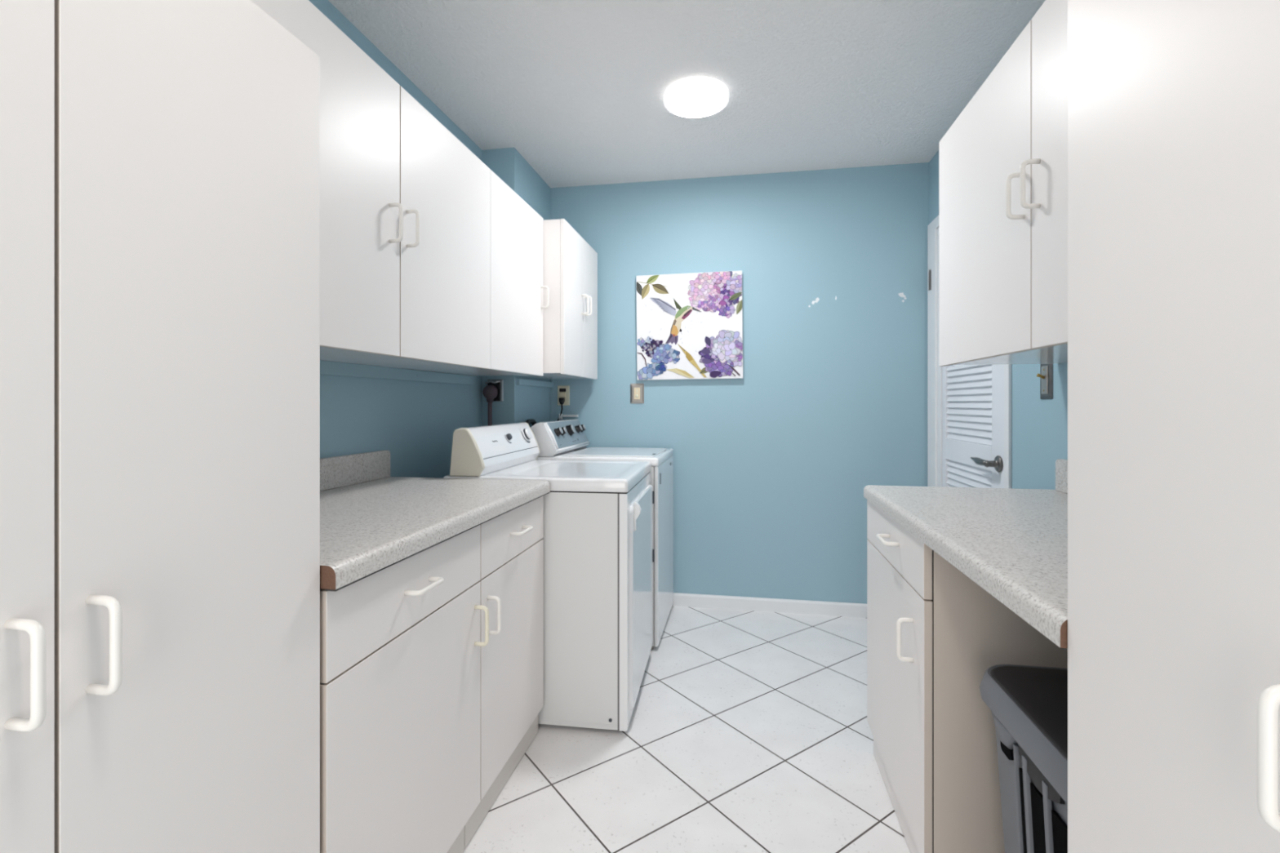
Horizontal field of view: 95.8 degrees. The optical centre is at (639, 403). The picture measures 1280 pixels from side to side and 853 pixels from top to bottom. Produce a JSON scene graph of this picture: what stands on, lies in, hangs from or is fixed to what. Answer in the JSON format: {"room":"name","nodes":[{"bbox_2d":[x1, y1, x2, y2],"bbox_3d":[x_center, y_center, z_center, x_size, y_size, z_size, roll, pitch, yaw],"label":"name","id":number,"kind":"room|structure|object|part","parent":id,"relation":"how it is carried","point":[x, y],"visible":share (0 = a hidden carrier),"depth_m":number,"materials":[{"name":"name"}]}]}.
{"room":"laundry room","nodes":[
{"label":"laundry room","id":0,"kind":"room"},
{"bbox_2d":[308,0,550,478],"bbox_3d":[-1.077,-0.065,1.105,0.253,2.440,4.800,0,0,10],"label":"wall","id":1,"kind":"structure","parent":0,"point":[415,421],"depth_m":2.36,"materials":[{"name":"teal paint"}]},
{"bbox_2d":[320,449,390,491],"bbox_3d":[-1.025,0.220,1.603,0.020,0.100,1.083,0,0,10],"label":"backsplash","id":2,"kind":"structure","parent":1,"relation":"attached to","point":[335,472],"depth_m":1.93,"materials":[{"name":"grey laminate"}]},
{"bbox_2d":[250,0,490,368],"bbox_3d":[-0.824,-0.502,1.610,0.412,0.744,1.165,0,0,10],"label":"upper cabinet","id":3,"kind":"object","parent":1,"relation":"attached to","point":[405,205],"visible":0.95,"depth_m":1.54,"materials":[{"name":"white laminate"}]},
{"bbox_3d":[-0.718,-0.502,1.298,0.018,0.744,0.586,0,0,10],"label":"door","id":4,"kind":"part","parent":3,"relation":"part of","materials":[{"name":"white laminate"}]},
{"bbox_3d":[-0.647,-0.481,1.537,0.038,0.106,0.010,0,0,10],"label":"handle","id":5,"kind":"part","parent":3,"relation":"part of","materials":[{"name":"white plastic"}]},
{"bbox_3d":[-0.633,-0.490,1.616,0.038,0.106,0.010,0,0,10],"label":"handle","id":6,"kind":"part","parent":3,"relation":"part of","materials":[{"name":"white plastic"}]},
{"bbox_3d":[-0.616,-0.502,1.873,0.018,0.744,0.574,0,0,10],"label":"door","id":7,"kind":"part","parent":3,"relation":"part of","materials":[{"name":"white laminate"}]},
{"bbox_2d":[320,360,472,385],"bbox_3d":[-0.968,-0.113,1.929,0.020,0.043,1.740,0,0,10],"label":"trim","id":8,"kind":"structure","parent":1,"relation":"attached to","point":[326,367],"depth_m":2.12,"materials":[{"name":"teal paint"}]},
{"bbox_2d":[408,169,549,376],"bbox_3d":[-0.671,-0.502,2.470,0.412,0.743,0.580,0,0,10],"label":"upper cabinet","id":9,"kind":"object","parent":1,"relation":"attached to","point":[517,229],"visible":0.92,"depth_m":2.40,"materials":[{"name":"laminate"}]},
{"bbox_3d":[-0.515,-0.502,2.443,0.018,0.743,0.580,0,0,10],"label":"door","id":10,"kind":"part","parent":9,"relation":"part of","materials":[{"name":"white laminate"}]},
{"bbox_3d":[-0.442,-0.496,2.694,0.038,0.106,0.010,0,0,10],"label":"handle","id":11,"kind":"part","parent":9,"relation":"part of","materials":[{"name":"white plastic"}]},
{"bbox_2d":[484,379,503,401],"bbox_3d":[-0.734,-0.067,2.905,0.090,0.112,0.025,0,0,10],"label":"outlet","id":12,"kind":"object","parent":1,"relation":"attached to","point":[499,384],"visible":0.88,"depth_m":2.90,"materials":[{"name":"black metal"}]},
{"bbox_2d":[482,385,497,425],"bbox_3d":[-0.749,0.273,2.886,0.072,0.734,0.042,0,0,10],"label":"cord","id":13,"kind":"object","parent":12,"relation":"attached to","point":[490,393],"visible":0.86,"depth_m":2.87,"materials":[{"name":"brown rubber"}]},
{"bbox_3d":[-0.743,0.315,2.884,0.032,0.650,0.024,0,0,10],"label":"cord","id":14,"kind":"part","parent":13,"relation":"part of","materials":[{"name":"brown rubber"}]},
{"bbox_2d":[487,382,500,400],"bbox_3d":[-0.735,-0.065,2.909,0.070,0.100,0.006,0,0,10],"label":"receptacle","id":15,"kind":"object","parent":12,"relation":"attached to","point":[497,384],"depth_m":2.90,"materials":[{"name":"black plastic"}]},
{"bbox_2d":[515,377,553,387],"bbox_3d":[-0.571,-0.112,3.182,0.018,0.034,0.530,0,0,10],"label":"trim","id":16,"kind":"structure","parent":1,"relation":"attached to","point":[526,382],"depth_m":3.12,"materials":[{"name":"teal paint"}]},
{"bbox_2d":[522,218,597,379],"bbox_3d":[-0.430,-0.505,3.050,0.339,0.728,0.635,0,0,10],"label":"upper cabinet","id":17,"kind":"object","parent":1,"relation":"attached to","point":[570,263],"visible":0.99,"depth_m":2.81,"materials":[{"name":"laminate"}]},
{"bbox_3d":[-0.335,-0.505,2.882,0.018,0.728,0.338,0,0,10],"label":"door","id":18,"kind":"part","parent":17,"relation":"part of","materials":[{"name":"white laminate"}]},
{"bbox_3d":[-0.284,-0.517,3.011,0.038,0.106,0.010,0,0,10],"label":"handle","id":19,"kind":"part","parent":17,"relation":"part of","materials":[{"name":"white plastic"}]},
{"bbox_3d":[-0.273,-0.519,3.073,0.038,0.106,0.010,0,0,10],"label":"handle","id":20,"kind":"part","parent":17,"relation":"part of","materials":[{"name":"white plastic"}]},
{"bbox_3d":[-0.280,-0.505,3.196,0.018,0.728,0.295,0,0,10],"label":"door","id":21,"kind":"part","parent":17,"relation":"part of","materials":[{"name":"white laminate"}]},
{"bbox_2d":[462,605,910,852],"bbox_3d":[0.007,1.180,0.964,2.477,0.050,4.900,0,0,10],"label":"floor","id":22,"kind":"structure","parent":0,"point":[748,731],"depth_m":1.86,"materials":[{"name":"white tile"}]},
{"bbox_2d":[0,0,319,852],"bbox_3d":[-0.877,0.289,0.642,0.644,1.732,0.750,0,0,10],"label":"tall cabinet","id":23,"kind":"object","parent":22,"relation":"on","point":[160,159],"visible":1,"depth_m":0.69,"materials":[{"name":"white laminate"}]},
{"bbox_3d":[-0.586,0.259,0.552,0.038,0.106,0.010,0,0,10],"label":"handle","id":24,"kind":"part","parent":23,"relation":"part of","materials":[{"name":"white plastic"}]},
{"bbox_3d":[-0.639,0.254,0.409,0.018,1.662,0.374,0,0,10],"label":"door","id":25,"kind":"part","parent":23,"relation":"part of","materials":[{"name":"white laminate"}]},
{"bbox_3d":[-0.573,0.259,0.620,0.038,0.106,0.010,0,0,10],"label":"handle","id":26,"kind":"part","parent":23,"relation":"part of","materials":[{"name":"white plastic"}]},
{"bbox_2d":[320,524,488,852],"bbox_3d":[-0.757,0.732,1.306,0.648,0.842,0.582,0,0,10],"label":"base cabinet","id":27,"kind":"object","parent":22,"relation":"on","point":[401,644],"visible":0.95,"depth_m":1.19,"materials":[{"name":"white laminate"}]},
{"bbox_3d":[-0.485,0.393,1.258,0.018,0.155,0.580,0,0,10],"label":"drawer","id":28,"kind":"part","parent":27,"relation":"part of","materials":[{"name":"white laminate"}]},
{"bbox_3d":[-0.459,0.391,1.241,0.038,0.010,0.106,0,0,10],"label":"handle","id":29,"kind":"part","parent":27,"relation":"part of","materials":[{"name":"white plastic"}]},
{"bbox_2d":[320,449,550,591],"bbox_3d":[-0.723,0.241,1.551,0.633,0.142,1.085,0,0,10],"label":"countertop","id":30,"kind":"structure","parent":27,"relation":"on","point":[372,521],"depth_m":1.48,"materials":[{"name":"grey laminate"}]},
{"bbox_3d":[-0.412,0.579,1.507,0.038,0.106,0.010,0,0,10],"label":"handle","id":31,"kind":"part","parent":27,"relation":"part of","materials":[{"name":"beige plastic"}]},
{"bbox_2d":[464,495,543,848],"bbox_3d":[-0.667,0.732,1.812,0.648,0.842,0.546,0,0,10],"label":"base cabinet","id":32,"kind":"object","parent":22,"relation":"on","point":[512,580],"visible":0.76,"depth_m":1.74,"materials":[{"name":"white laminate"}]},
{"bbox_3d":[-0.399,0.579,1.582,0.038,0.106,0.010,0,0,10],"label":"handle","id":33,"kind":"part","parent":32,"relation":"part of","materials":[{"name":"white plastic"}]},
{"bbox_3d":[-0.390,0.767,1.790,0.018,0.588,0.492,0,0,10],"label":"door","id":34,"kind":"part","parent":32,"relation":"part of","materials":[{"name":"white laminate"}]},
{"bbox_3d":[-0.390,0.393,1.790,0.018,0.155,0.492,0,0,10],"label":"drawer","id":35,"kind":"part","parent":32,"relation":"part of","materials":[{"name":"white laminate"}]},
{"bbox_3d":[-0.362,0.391,1.786,0.038,0.010,0.106,0,0,10],"label":"handle","id":36,"kind":"part","parent":32,"relation":"part of","materials":[{"name":"white plastic"}]},
{"bbox_2d":[443,422,653,731],"bbox_3d":[-0.318,0.621,2.380,0.722,1.067,0.666,0,0,8],"label":"dryer","id":37,"kind":"object","parent":22,"relation":"on","point":[598,552],"visible":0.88,"depth_m":2.04,"materials":[{"name":"white paint"}]},
{"bbox_3d":[-0.546,0.139,2.414,0.024,0.030,0.028,0,0,8],"label":"selector knob","id":38,"kind":"part","parent":37,"relation":"part of","materials":[{"name":"grey plastic"}]},
{"bbox_3d":[-0.514,0.139,2.627,0.043,0.059,0.062,0,0,8],"label":"timer knob","id":39,"kind":"part","parent":37,"relation":"part of","materials":[{"name":"white plastic"}]},
{"bbox_3d":[-0.335,0.286,2.384,0.686,0.044,0.662,0,0,8],"label":"panel","id":40,"kind":"part","parent":37,"relation":"part of","materials":[{"name":"white metal"}]},
{"bbox_3d":[-0.012,0.726,2.337,0.030,0.826,0.660,0,0,8],"label":"panel","id":41,"kind":"part","parent":37,"relation":"part of","materials":[{"name":"white metal"}]},
{"bbox_3d":[-0.006,0.407,2.096,0.026,0.105,0.028,0,0,8],"label":"handle","id":42,"kind":"part","parent":37,"relation":"part of","materials":[{"name":"white plastic"}]},
{"bbox_3d":[0.010,0.730,2.336,0.012,0.730,0.596,0,0,8],"label":"door","id":43,"kind":"part","parent":37,"relation":"part of","materials":[{"name":"white metal"}]},
{"bbox_2d":[530,418,673,649],"bbox_3d":[-0.201,0.622,3.056,0.692,1.066,0.614,0,0,10],"label":"washing machine","id":44,"kind":"object","parent":22,"relation":"on","point":[566,439],"visible":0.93,"depth_m":2.87,"materials":[{"name":"white paint"}]},
{"bbox_2d":[525,418,536,426],"bbox_3d":[-0.577,0.368,3.053,0.026,0.575,0.156,0,0,10],"label":"hose","id":45,"kind":"object","parent":44,"relation":"attached to","point":[529,421],"visible":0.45,"depth_m":3.04,"materials":[{"name":"black plastic"}]},
{"bbox_3d":[-0.430,0.157,2.810,0.074,0.132,0.018,0,0,10],"label":"rail","id":46,"kind":"part","parent":44,"relation":"part of","materials":[{"name":"white plastic"}]},
{"bbox_3d":[-0.408,0.141,2.894,0.041,0.047,0.042,0,0,10],"label":"knob","id":47,"kind":"part","parent":44,"relation":"part of","materials":[{"name":"black plastic"}]},
{"bbox_3d":[-0.379,0.156,3.097,0.063,0.124,0.558,0,0,10],"label":"control panel","id":48,"kind":"part","parent":44,"relation":"part of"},
{"bbox_3d":[-0.372,0.141,3.099,0.048,0.062,0.060,0,0,10],"label":"knob","id":49,"kind":"part","parent":44,"relation":"part of","materials":[{"name":"black plastic"}]},
{"bbox_3d":[-0.358,0.133,3.096,0.024,0.046,0.050,0,0,10],"label":"knob","id":50,"kind":"part","parent":44,"relation":"part of","materials":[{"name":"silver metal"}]},
{"bbox_3d":[-0.345,0.141,3.248,0.041,0.047,0.042,0,0,10],"label":"knob","id":51,"kind":"part","parent":44,"relation":"part of","materials":[{"name":"black plastic"}]},
{"bbox_3d":[-0.201,0.272,3.056,0.691,0.038,0.614,0,0,10],"label":"panel","id":52,"kind":"part","parent":44,"relation":"part of","materials":[{"name":"white metal"}]},
{"bbox_3d":[-0.108,0.251,3.040,0.440,0.005,0.512,0,0,10],"label":"lid","id":53,"kind":"part","parent":44,"relation":"part of","materials":[{"name":"white metal"}]},
{"bbox_3d":[0.129,0.714,2.998,0.018,0.842,0.612,0,0,10],"label":"panel","id":54,"kind":"part","parent":44,"relation":"part of","materials":[{"name":"white metal"}]},
{"bbox_2d":[866,499,1067,852],"bbox_3d":[0.959,0.731,1.565,0.608,0.843,0.610,0,0,10],"label":"base cabinet","id":55,"kind":"object","parent":22,"relation":"on","point":[934,633],"visible":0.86,"depth_m":1.31,"materials":[{"name":"white laminate"}]},
{"bbox_3d":[0.671,0.370,1.574,0.038,0.010,0.106,0,0,10],"label":"handle","id":56,"kind":"part","parent":55,"relation":"part of","materials":[{"name":"white plastic"}]},
{"bbox_3d":[0.706,0.379,1.610,0.018,0.132,0.608,0,0,10],"label":"drawer","id":57,"kind":"part","parent":55,"relation":"part of","materials":[{"name":"white laminate"}]},
{"bbox_3d":[0.706,0.747,1.610,0.018,0.600,0.610,0,0,10],"label":"door","id":58,"kind":"part","parent":55,"relation":"part of","materials":[{"name":"white laminate"}]},
{"bbox_3d":[0.640,0.570,1.399,0.038,0.106,0.010,0,0,10],"label":"handle","id":59,"kind":"part","parent":55,"relation":"part of","materials":[{"name":"white plastic"}]},
{"bbox_2d":[863,458,1067,648],"bbox_3d":[0.923,0.239,1.276,0.580,0.139,1.208,0,0,10],"label":"countertop","id":60,"kind":"structure","parent":55,"relation":"on","point":[1012,543],"depth_m":1.21,"materials":[{"name":"grey laminate"}]},
{"bbox_2d":[979,664,1067,852],"bbox_3d":[0.818,0.844,0.947,0.347,0.622,0.476,0,0,10],"label":"laundry basket","id":61,"kind":"object","parent":22,"relation":"on","point":[1028,704],"visible":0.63,"depth_m":1.01,"materials":[{"name":"grey plastic"}]},
{"bbox_3d":[0.818,0.538,0.947,0.314,0.010,0.446,0,0,10],"label":"lid","id":62,"kind":"part","parent":61,"relation":"part of","materials":[{"name":"grey plastic"}]},
{"bbox_2d":[1067,0,1279,852],"bbox_3d":[0.736,0.289,0.313,0.610,1.732,0.750,0,0,10],"label":"tall cabinet","id":63,"kind":"object","parent":22,"relation":"on","point":[1174,105],"visible":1,"depth_m":0.55,"materials":[{"name":"white laminate"}]},
{"bbox_3d":[0.463,0.253,0.411,0.038,0.106,0.010,0,0,10],"label":"handle","id":64,"kind":"part","parent":63,"relation":"part of","materials":[{"name":"white plastic"}]},
{"bbox_2d":[328,0,1045,188],"bbox_3d":[0.007,-1.310,0.964,2.477,0.050,4.900,0,0,10],"label":"ceiling","id":65,"kind":"structure","parent":0,"point":[578,88],"depth_m":2.25,"materials":[{"name":"white paint"}]},
{"bbox_2d":[663,76,728,118],"bbox_3d":[0.233,-1.265,2.401,0.268,0.040,0.268,0,0,10],"label":"recessed light","id":66,"kind":"object","parent":65,"relation":"in","point":[695,97],"visible":1,"depth_m":2.36,"materials":[{"name":"white glass"}]},
{"bbox_2d":[666,86,726,117],"bbox_3d":[0.233,-1.248,2.401,0.249,0.005,0.249,0,0,30],"label":"diffuser","id":67,"kind":"object","parent":66,"relation":"attached to","point":[681,101],"depth_m":2.38,"materials":[{"name":"white plastic"}]},
{"bbox_2d":[550,162,928,604],"bbox_3d":[0.425,-0.065,3.317,2.437,2.440,0.081,0,0,10],"label":"wall","id":68,"kind":"structure","parent":0,"point":[773,465],"depth_m":3.21,"materials":[{"name":"teal paint"}]},
{"bbox_2d":[557,385,569,405],"bbox_3d":[-0.455,-0.049,3.424,0.074,0.118,0.016,0,0,10],"label":"wall outlet","id":69,"kind":"object","parent":68,"relation":"attached to","point":[563,391],"visible":1,"depth_m":3.42,"materials":[{"name":"beige plastic"}]},
{"bbox_2d":[557,398,564,420],"bbox_3d":[-0.480,0.273,3.415,0.070,0.614,0.034,0,0,10],"label":"power cord","id":70,"kind":"object","parent":69,"relation":"hanging from","point":[562,401],"visible":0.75,"depth_m":3.40,"materials":[{"name":"black plastic"}]},
{"bbox_2d":[559,388,565,391],"bbox_3d":[-0.458,-0.081,3.425,0.040,0.020,0.003,0,0,10],"label":"socket","id":71,"kind":"object","parent":69,"relation":"attached to","point":[560,389],"depth_m":3.42,"materials":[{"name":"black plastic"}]},
{"bbox_2d":[559,391,565,397],"bbox_3d":[-0.459,-0.053,3.421,0.038,0.032,0.010,0,0,10],"label":"receptacle","id":72,"kind":"object","parent":69,"relation":"attached to","point":[562,394],"depth_m":3.42,"materials":[{"name":"beige plastic"}]},
{"bbox_2d":[559,413,577,418],"bbox_3d":[-0.422,0.074,3.416,0.115,0.032,0.020,0,0,10],"label":"bracket","id":73,"kind":"object","parent":68,"relation":"attached to","point":[562,415],"visible":1,"depth_m":3.41,"materials":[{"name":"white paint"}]},
{"bbox_2d":[630,383,644,403],"bbox_3d":[-0.017,-0.059,3.346,0.080,0.116,0.016,0,0,10],"label":"wall plate","id":74,"kind":"object","parent":68,"relation":"attached to","point":[637,390],"visible":1,"depth_m":3.35,"materials":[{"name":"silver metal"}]},
{"bbox_2d":[635,271,742,380],"bbox_3d":[0.278,-0.439,3.284,0.612,0.612,0.032,-1,0,10],"label":"print","id":75,"kind":"object","parent":68,"relation":"attached to","point":[690,326],"visible":1,"depth_m":3.27,"materials":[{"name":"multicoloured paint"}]},
{"bbox_2d":[672,592,866,617],"bbox_3d":[0.515,1.119,3.252,2.077,0.072,0.012,0,0,10],"label":"baseboard","id":76,"kind":"structure","parent":68,"relation":"attached to","point":[691,600],"depth_m":3.21,"materials":[{"name":"white paint"}]},
{"bbox_2d":[928,150,1067,489],"bbox_3d":[1.159,-0.065,0.708,0.080,2.440,4.800,0,0,10],"label":"wall","id":77,"kind":"structure","parent":0,"point":[1039,427],"depth_m":1.97,"materials":[{"name":"teal paint"}]},
{"bbox_2d":[927,215,1011,488],"bbox_3d":[1.462,0.105,2.595,0.132,2.100,0.948,0,0,10],"label":"door","id":78,"kind":"structure","parent":77,"relation":"in","point":[969,406],"depth_m":2.63,"materials":[{"name":"white paint"}]},
{"bbox_3d":[1.464,-0.295,2.570,0.017,0.931,0.537,0,0,10],"label":"louver panel","id":79,"kind":"part","parent":78,"relation":"part of","materials":[{"name":"white paint"}]},
{"bbox_3d":[1.464,0.602,2.570,0.017,0.666,0.537,0,0,10],"label":"louver panel","id":80,"kind":"part","parent":78,"relation":"part of","materials":[{"name":"white paint"}]},
{"bbox_3d":[1.361,0.231,2.324,0.028,0.028,0.162,0,0,10],"label":"lever","id":81,"kind":"part","parent":78,"relation":"part of","materials":[{"name":"grey metal"}]},
{"bbox_3d":[1.366,0.233,2.243,0.054,0.066,0.066,0,0,10],"label":"lever handle","id":82,"kind":"part","parent":78,"relation":"part of","materials":[{"name":"grey metal"}]},
{"bbox_2d":[938,0,1067,366],"bbox_3d":[1.020,-0.487,1.261,0.384,0.731,1.212,0,0,10],"label":"upper cabinet","id":83,"kind":"object","parent":77,"relation":"attached to","point":[1003,160],"visible":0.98,"depth_m":1.38,"materials":[{"name":"white laminate"}]},
{"bbox_3d":[0.854,-0.473,1.318,0.038,0.106,0.010,0,0,10],"label":"handle","id":84,"kind":"part","parent":83,"relation":"part of","materials":[{"name":"white plastic"}]},
{"bbox_3d":[0.842,-0.475,1.250,0.038,0.106,0.010,0,0,10],"label":"handle","id":85,"kind":"part","parent":83,"relation":"part of","materials":[{"name":"white plastic"}]},
{"bbox_3d":[0.824,-0.487,0.985,0.018,0.731,0.598,0,0,10],"label":"door","id":86,"kind":"part","parent":83,"relation":"part of","materials":[{"name":"white laminate"}]},
{"bbox_2d":[1036,364,1053,399],"bbox_3d":[1.312,-0.077,1.888,0.030,0.124,0.076,0,0,10],"label":"light switch","id":87,"kind":"object","parent":77,"relation":"attached to","point":[1046,375],"visible":0.89,"depth_m":1.87,"materials":[{"name":"grey metal"}]},
{"bbox_3d":[1.319,-0.077,1.887,0.003,0.092,0.040,0,0,10],"label":"plate","id":88,"kind":"part","parent":87,"relation":"part of","materials":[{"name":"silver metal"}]},
{"bbox_2d":[1055,458,1067,493],"bbox_3d":[1.197,0.220,1.214,0.020,0.100,1.181,0,0,10],"label":"backsplash","id":89,"kind":"structure","parent":77,"relation":"attached to","point":[1061,464],"depth_m":1.76,"materials":[{"name":"grey laminate"}]}
]}

